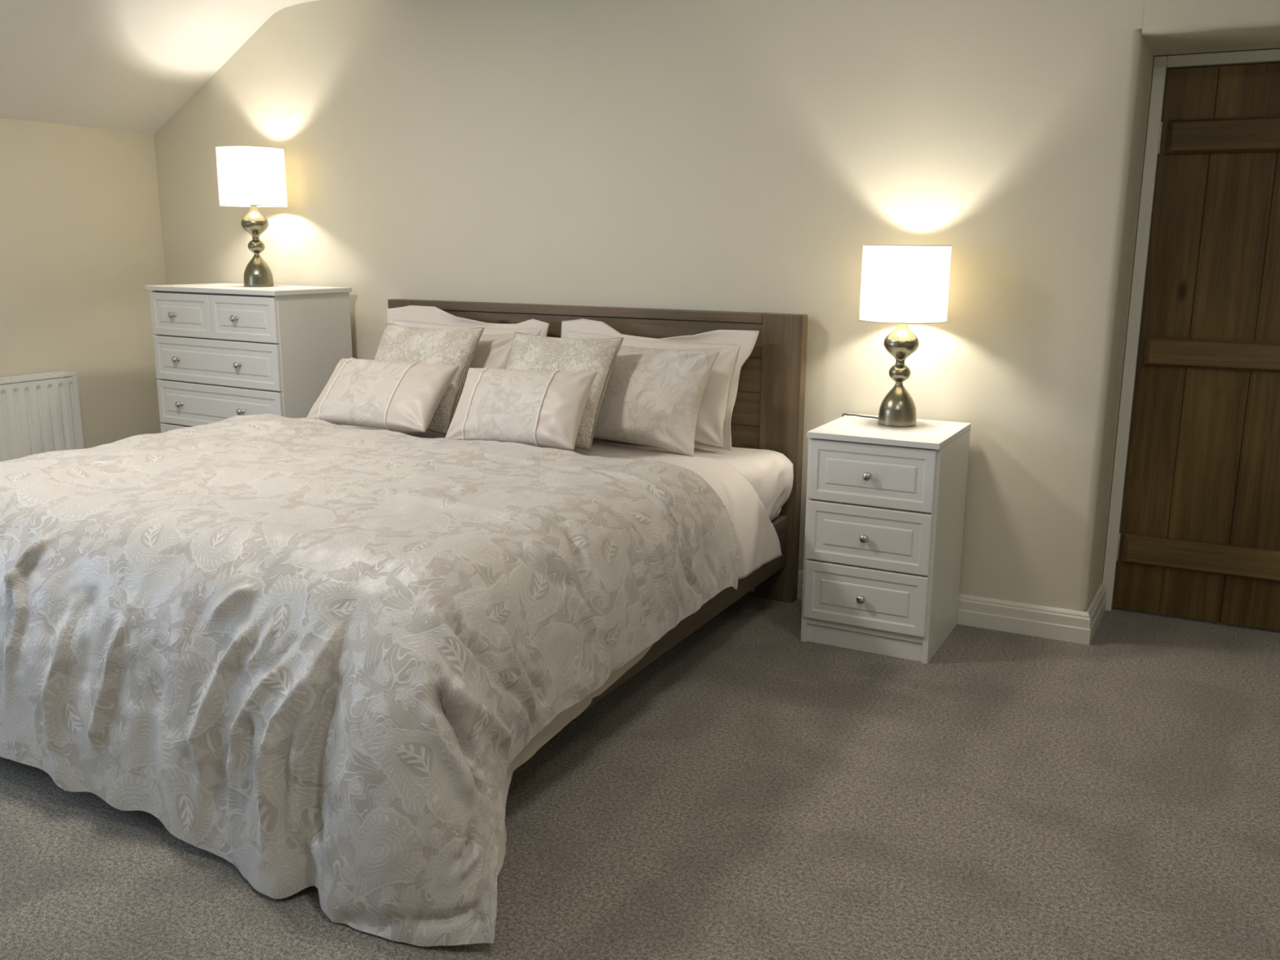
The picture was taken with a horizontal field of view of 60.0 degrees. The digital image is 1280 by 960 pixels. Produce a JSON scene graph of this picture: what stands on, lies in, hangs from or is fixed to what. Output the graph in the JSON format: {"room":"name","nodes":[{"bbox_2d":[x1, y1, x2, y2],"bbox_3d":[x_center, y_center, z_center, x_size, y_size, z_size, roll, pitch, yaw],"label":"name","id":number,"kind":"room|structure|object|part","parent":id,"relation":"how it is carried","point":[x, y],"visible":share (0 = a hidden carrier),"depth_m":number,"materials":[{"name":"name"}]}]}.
{"room":"bedroom","nodes":[
{"label":"bedroom","id":0,"kind":"room"},
{"bbox_2d":[0,118,165,448],"bbox_3d":[-3.605,-0.286,3.053,0.200,1.820,5.400,7,14,27],"label":"wall","id":1,"kind":"structure","parent":0,"point":[81,237],"depth_m":4.93,"materials":[{"name":"beige paint"}]},
{"bbox_2d":[0,370,84,461],"bbox_3d":[-2.784,-0.084,4.388,0.102,0.575,1.224,7,14,27],"label":"radiator","id":2,"kind":"object","parent":1,"relation":"attached to","point":[40,413],"visible":0.6,"depth_m":4.71,"materials":[{"name":"white metal"}]},
{"bbox_3d":[-2.799,-0.076,4.397,0.010,0.555,1.200,7,14,27],"label":"panel","id":3,"kind":"part","parent":2,"relation":"part of","materials":[{"name":"white metal"}]},
{"bbox_2d":[0,370,77,384],"bbox_3d":[-2.770,-0.355,4.323,0.075,0.017,1.224,7,14,27],"label":"grille","id":4,"kind":"object","parent":2,"relation":"attached to","point":[56,377],"depth_m":4.71,"materials":[{"name":"white metal"}]},
{"bbox_2d":[0,0,318,133],"bbox_3d":[-0.903,-1.079,1.466,6.257,0.765,5.420,7,14,27],"label":"ceiling","id":5,"kind":"structure","parent":0,"point":[127,65],"depth_m":4.52,"materials":[{"name":"white paint"}]},
{"bbox_2d":[0,591,1279,959],"bbox_3d":[-0.781,0.898,2.165,6.257,0.120,6.020,7,14,27],"label":"floor","id":6,"kind":"structure","parent":0,"point":[755,790],"depth_m":2.47,"materials":[{"name":"beige carpet"}]},
{"bbox_2d":[144,283,352,432],"bbox_3d":[-1.692,-0.301,4.860,0.804,1.077,0.442,7,14,30],"label":"dresser","id":7,"kind":"object","parent":6,"relation":"on","point":[223,351],"visible":0.61,"depth_m":4.62,"materials":[{"name":"white wood"}]},
{"bbox_3d":[-1.988,-0.701,4.710,0.028,0.028,0.029,7,14,30],"label":"knob","id":8,"kind":"part","parent":7,"relation":"part of","materials":[{"name":"silver metal"}]},
{"bbox_3d":[-1.786,-0.116,4.738,0.771,0.188,0.018,7,14,30],"label":"drawer","id":9,"kind":"part","parent":7,"relation":"part of","materials":[{"name":"white wood"}]},
{"bbox_3d":[-1.990,-0.516,4.750,0.028,0.028,0.029,7,14,30],"label":"knob","id":10,"kind":"part","parent":7,"relation":"part of","materials":[{"name":"silver metal"}]},
{"bbox_3d":[-1.991,-0.327,4.790,0.028,0.028,0.029,7,14,30],"label":"knob","id":11,"kind":"part","parent":7,"relation":"part of","materials":[{"name":"silver metal"}]},
{"bbox_3d":[-1.949,-0.702,4.713,0.384,0.181,0.018,7,14,30],"label":"drawer","id":12,"kind":"part","parent":7,"relation":"part of","materials":[{"name":"white wood"}]},
{"bbox_3d":[-1.783,-0.494,4.657,0.771,0.188,0.018,7,14,30],"label":"drawer","id":13,"kind":"part","parent":7,"relation":"part of","materials":[{"name":"white wood"}]},
{"bbox_3d":[-1.785,-0.305,4.697,0.771,0.188,0.018,7,14,30],"label":"drawer","id":14,"kind":"part","parent":7,"relation":"part of","materials":[{"name":"white wood"}]},
{"bbox_3d":[-1.655,-0.657,4.518,0.028,0.028,0.029,7,14,30],"label":"knob","id":15,"kind":"part","parent":7,"relation":"part of","materials":[{"name":"silver metal"}]},
{"bbox_3d":[-1.656,-0.472,4.558,0.028,0.028,0.029,7,14,30],"label":"knob","id":16,"kind":"part","parent":7,"relation":"part of","materials":[{"name":"silver metal"}]},
{"bbox_3d":[-1.658,-0.283,4.598,0.028,0.028,0.029,7,14,30],"label":"knob","id":17,"kind":"part","parent":7,"relation":"part of","materials":[{"name":"silver metal"}]},
{"bbox_3d":[-1.615,-0.658,4.521,0.384,0.181,0.018,7,14,30],"label":"drawer","id":18,"kind":"part","parent":7,"relation":"part of","materials":[{"name":"white wood"}]},
{"bbox_3d":[-1.683,-0.820,4.757,0.804,0.020,0.422,7,14,30],"label":"panel","id":19,"kind":"part","parent":7,"relation":"part of","materials":[{"name":"white wood"}]},
{"bbox_2d":[215,145,287,286],"bbox_3d":[-1.648,-1.120,4.741,0.284,0.573,0.284,7,14,27],"label":"table lamp","id":20,"kind":"object","parent":7,"relation":"on","point":[253,177],"visible":1,"depth_m":4.62,"materials":[{"name":"white fabric"}]},
{"bbox_3d":[-1.647,-1.284,4.706,0.273,0.235,0.273,7,14,27],"label":"lamp shade","id":21,"kind":"part","parent":20,"relation":"part of","materials":[{"name":"white fabric"}]},
{"bbox_2d":[387,298,808,712],"bbox_3d":[-0.704,0.029,3.460,1.814,1.035,2.090,7,14,27],"label":"bed","id":22,"kind":"object","parent":6,"relation":"on","point":[768,411],"visible":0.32,"depth_m":3.94,"materials":[{"name":"brown wood"}]},
{"bbox_3d":[-0.982,-0.244,4.719,0.136,1.035,0.056,7,14,27],"label":"headboard post","id":23,"kind":"part","parent":22,"relation":"part of","materials":[{"name":"brown wood"}]},
{"bbox_3d":[-0.238,-0.647,4.240,1.529,0.034,0.056,7,14,27],"label":"rail","id":24,"kind":"part","parent":22,"relation":"part of","materials":[{"name":"brown wood"}]},
{"bbox_3d":[-0.240,-0.333,4.310,1.529,0.609,0.044,7,14,27],"label":"headboard panel","id":25,"kind":"part","parent":22,"relation":"part of","materials":[{"name":"brown wood"}]},
{"bbox_3d":[0.055,0.402,3.121,0.027,0.184,2.002,7,14,27],"label":"rail","id":26,"kind":"part","parent":22,"relation":"part of","materials":[{"name":"brown wood"}]},
{"bbox_2d":[592,437,793,520],"bbox_3d":[-0.701,0.104,3.458,1.826,0.244,1.994,7,14,27],"label":"mattress","id":27,"kind":"object","parent":22,"relation":"on","point":[770,473],"visible":0.05,"depth_m":3.78,"materials":[{"name":"fabric"}]},
{"bbox_2d":[0,413,738,946],"bbox_3d":[-0.884,0.300,3.026,2.112,0.672,1.509,7,14,27],"label":"duvet","id":28,"kind":"object","parent":27,"relation":"on","point":[325,655],"visible":1,"depth_m":2.42,"materials":[{"name":"beige fabric"}]},
{"bbox_2d":[386,305,549,336],"bbox_3d":[-0.723,-0.452,4.341,0.772,0.434,0.177,6,13,25],"label":"pillow","id":29,"kind":"object","parent":27,"relation":"on","point":[413,316],"visible":0.16,"depth_m":4.39,"materials":[{"name":"fabric"}]},
{"bbox_2d":[340,424,782,579],"bbox_3d":[-0.428,0.049,3.766,1.762,0.308,0.650,7,14,27],"label":"sheet","id":30,"kind":"object","parent":27,"relation":"on","point":[757,540],"visible":0.28,"depth_m":3.47,"materials":[{"name":"fabric"}]},
{"bbox_2d":[306,357,459,431],"bbox_3d":[-0.911,-0.304,3.909,0.527,0.226,0.229,6,13,25],"label":"bolster cushion","id":31,"kind":"object","parent":30,"relation":"on","point":[390,395],"visible":0.98,"depth_m":3.85,"materials":[{"name":"beige fabric"}]},
{"bbox_3d":[-1.115,-0.325,4.006,0.072,0.079,0.290,6,58,25],"label":"panel","id":32,"kind":"part","parent":31,"relation":"part of","materials":[{"name":"beige fabric"}]},
{"bbox_3d":[-1.085,-0.322,3.991,0.012,0.089,0.292,6,58,25],"label":"cord trim","id":33,"kind":"part","parent":31,"relation":"part of","materials":[{"name":"beige fabric"}]},
{"bbox_3d":[-0.954,-0.308,3.929,0.295,0.114,0.283,6,57,25],"label":"panel","id":34,"kind":"part","parent":31,"relation":"part of","materials":[{"name":"beige fabric"}]},
{"bbox_3d":[-0.822,-0.294,3.866,0.009,0.114,0.286,6,58,25],"label":"cord trim","id":35,"kind":"part","parent":31,"relation":"part of","materials":[{"name":"beige fabric"}]},
{"bbox_3d":[-0.749,-0.287,3.831,0.163,0.103,0.290,6,58,25],"label":"panel","id":36,"kind":"part","parent":31,"relation":"part of","materials":[{"name":"beige fabric"}]},
{"bbox_2d":[373,323,484,435],"bbox_3d":[-0.825,-0.380,4.089,0.455,0.366,0.257,7,14,27],"label":"velvet cushion","id":37,"kind":"object","parent":30,"relation":"on","point":[456,347],"visible":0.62,"depth_m":4.03,"materials":[{"name":"grey fabric"}]},
{"bbox_2d":[453,333,525,416],"bbox_3d":[-0.735,-0.385,4.197,0.646,0.358,0.193,7,14,29],"label":"pillow","id":38,"kind":"object","parent":30,"relation":"on","point":[492,350],"visible":0.1,"depth_m":4.08,"materials":[{"name":"beige fabric"}]},
{"bbox_2d":[444,367,597,449],"bbox_3d":[-0.395,-0.237,3.632,0.504,0.248,0.196,6,13,25],"label":"bolster cushion","id":39,"kind":"object","parent":30,"relation":"on","point":[536,408],"visible":0.93,"depth_m":3.57,"materials":[{"name":"beige fabric"}]},
{"bbox_3d":[-0.579,-0.253,3.724,0.087,0.280,0.090,5,-23,26],"label":"panel","id":40,"kind":"part","parent":39,"relation":"part of","materials":[{"name":"beige fabric"}]},
{"bbox_3d":[-0.541,-0.250,3.705,0.011,0.280,0.100,5,-23,26],"label":"cord trim","id":41,"kind":"part","parent":39,"relation":"part of","materials":[{"name":"beige fabric"}]},
{"bbox_3d":[-0.417,-0.240,3.643,0.280,0.272,0.111,5,-23,26],"label":"panel","id":42,"kind":"part","parent":39,"relation":"part of","materials":[{"name":"beige fabric"}]},
{"bbox_3d":[-0.292,-0.230,3.581,0.009,0.277,0.112,5,-23,26],"label":"cord trim","id":43,"kind":"part","parent":39,"relation":"part of","materials":[{"name":"beige fabric"}]},
{"bbox_3d":[-0.232,-0.225,3.551,0.136,0.280,0.102,5,-23,26],"label":"panel","id":44,"kind":"part","parent":39,"relation":"part of","materials":[{"name":"beige fabric"}]},
{"bbox_2d":[505,332,623,450],"bbox_3d":[-0.304,-0.313,3.812,0.447,0.358,0.243,7,14,28],"label":"velvet cushion","id":45,"kind":"object","parent":30,"relation":"on","point":[528,352],"visible":0.55,"depth_m":3.75,"materials":[{"name":"grey fabric"}]},
{"bbox_2d":[561,336,720,456],"bbox_3d":[-0.058,-0.300,3.848,0.666,0.348,0.200,8,14,32],"label":"pillow","id":46,"kind":"object","parent":30,"relation":"on","point":[652,397],"visible":0.62,"depth_m":3.73,"materials":[{"name":"beige fabric"}]},
{"bbox_2d":[560,318,759,451],"bbox_3d":[0.017,-0.350,3.966,0.797,0.418,0.175,7,14,27],"label":"pillow","id":47,"kind":"object","parent":27,"relation":"on","point":[713,429],"visible":0.42,"depth_m":3.84,"materials":[{"name":"fabric"}]},
{"bbox_3d":[0.503,-0.072,3.969,0.148,1.035,0.056,7,14,27],"label":"headboard post","id":48,"kind":"part","parent":22,"relation":"part of","materials":[{"name":"brown wood"}]},
{"bbox_2d":[800,413,971,663],"bbox_3d":[0.802,0.174,3.635,0.415,0.700,0.456,7,14,27],"label":"nightstand","id":49,"kind":"object","parent":6,"relation":"on","point":[885,505],"visible":0.98,"depth_m":3.47,"materials":[{"name":"white wood"}]},
{"bbox_3d":[0.696,0.376,3.488,0.028,0.028,0.029,7,14,27],"label":"knob","id":50,"kind":"part","parent":49,"relation":"part of","materials":[{"name":"silver metal"}]},
{"bbox_3d":[0.697,0.182,3.446,0.028,0.028,0.029,7,14,27],"label":"knob","id":51,"kind":"part","parent":49,"relation":"part of","materials":[{"name":"silver metal"}]},
{"bbox_3d":[0.709,0.372,3.506,0.396,0.193,0.018,7,14,27],"label":"drawer","id":52,"kind":"part","parent":49,"relation":"part of","materials":[{"name":"white wood"}]},
{"bbox_3d":[0.699,-0.011,3.404,0.028,0.028,0.029,7,14,27],"label":"knob","id":53,"kind":"part","parent":49,"relation":"part of","materials":[{"name":"silver metal"}]},
{"bbox_3d":[0.710,0.178,3.464,0.396,0.193,0.018,7,14,27],"label":"drawer","id":54,"kind":"part","parent":49,"relation":"part of","materials":[{"name":"white wood"}]},
{"bbox_3d":[0.712,-0.015,3.422,0.396,0.193,0.018,7,14,27],"label":"drawer","id":55,"kind":"part","parent":49,"relation":"part of","materials":[{"name":"white wood"}]},
{"bbox_3d":[0.808,-0.160,3.571,0.415,0.020,0.439,7,14,27],"label":"panel","id":56,"kind":"part","parent":49,"relation":"part of","materials":[{"name":"white wood"}]},
{"bbox_2d":[841,244,951,426],"bbox_3d":[0.805,-0.428,3.594,0.358,0.654,0.275,7,14,27],"label":"table lamp","id":57,"kind":"object","parent":49,"relation":"on","point":[903,285],"visible":1,"depth_m":3.44,"materials":[{"name":"white fabric"}]},
{"bbox_3d":[0.747,-0.176,3.756,0.023,0.092,0.193,-8,15,-34],"label":"power cord","id":58,"kind":"part","parent":57,"relation":"part of","materials":[{"name":"black plastic"}]},
{"bbox_3d":[0.843,-0.627,3.532,0.273,0.235,0.273,7,14,27],"label":"lamp shade","id":59,"kind":"part","parent":57,"relation":"part of","materials":[{"name":"white fabric"}]},
{"bbox_2d":[153,0,1279,611],"bbox_3d":[0.467,-0.915,4.217,6.257,2.620,0.600,7,14,27],"label":"wall","id":60,"kind":"structure","parent":0,"point":[708,155],"depth_m":3.85,"materials":[{"name":"beige paint"}]},
{"bbox_2d":[751,569,1106,644],"bbox_3d":[-0.314,0.235,4.730,4.246,0.104,0.394,7,14,27],"label":"baseboard","id":61,"kind":"structure","parent":60,"relation":"attached to","point":[1000,615],"depth_m":3.72,"materials":[{"name":"beige paint"}]},
{"bbox_2d":[1102,48,1279,611],"bbox_3d":[2.052,-0.415,3.625,0.851,1.874,0.095,7,14,27],"label":"trim","id":62,"kind":"structure","parent":60,"relation":"attached to","point":[1161,64],"depth_m":3.71,"materials":[{"name":"beige paint"}]},
{"bbox_2d":[1112,62,1279,631],"bbox_3d":[2.038,-0.397,3.610,0.776,1.829,0.060,7,14,27],"label":"door","id":63,"kind":"structure","parent":60,"relation":"in","point":[1199,537],"depth_m":3.68,"materials":[{"name":"brown wood"}]}
]}

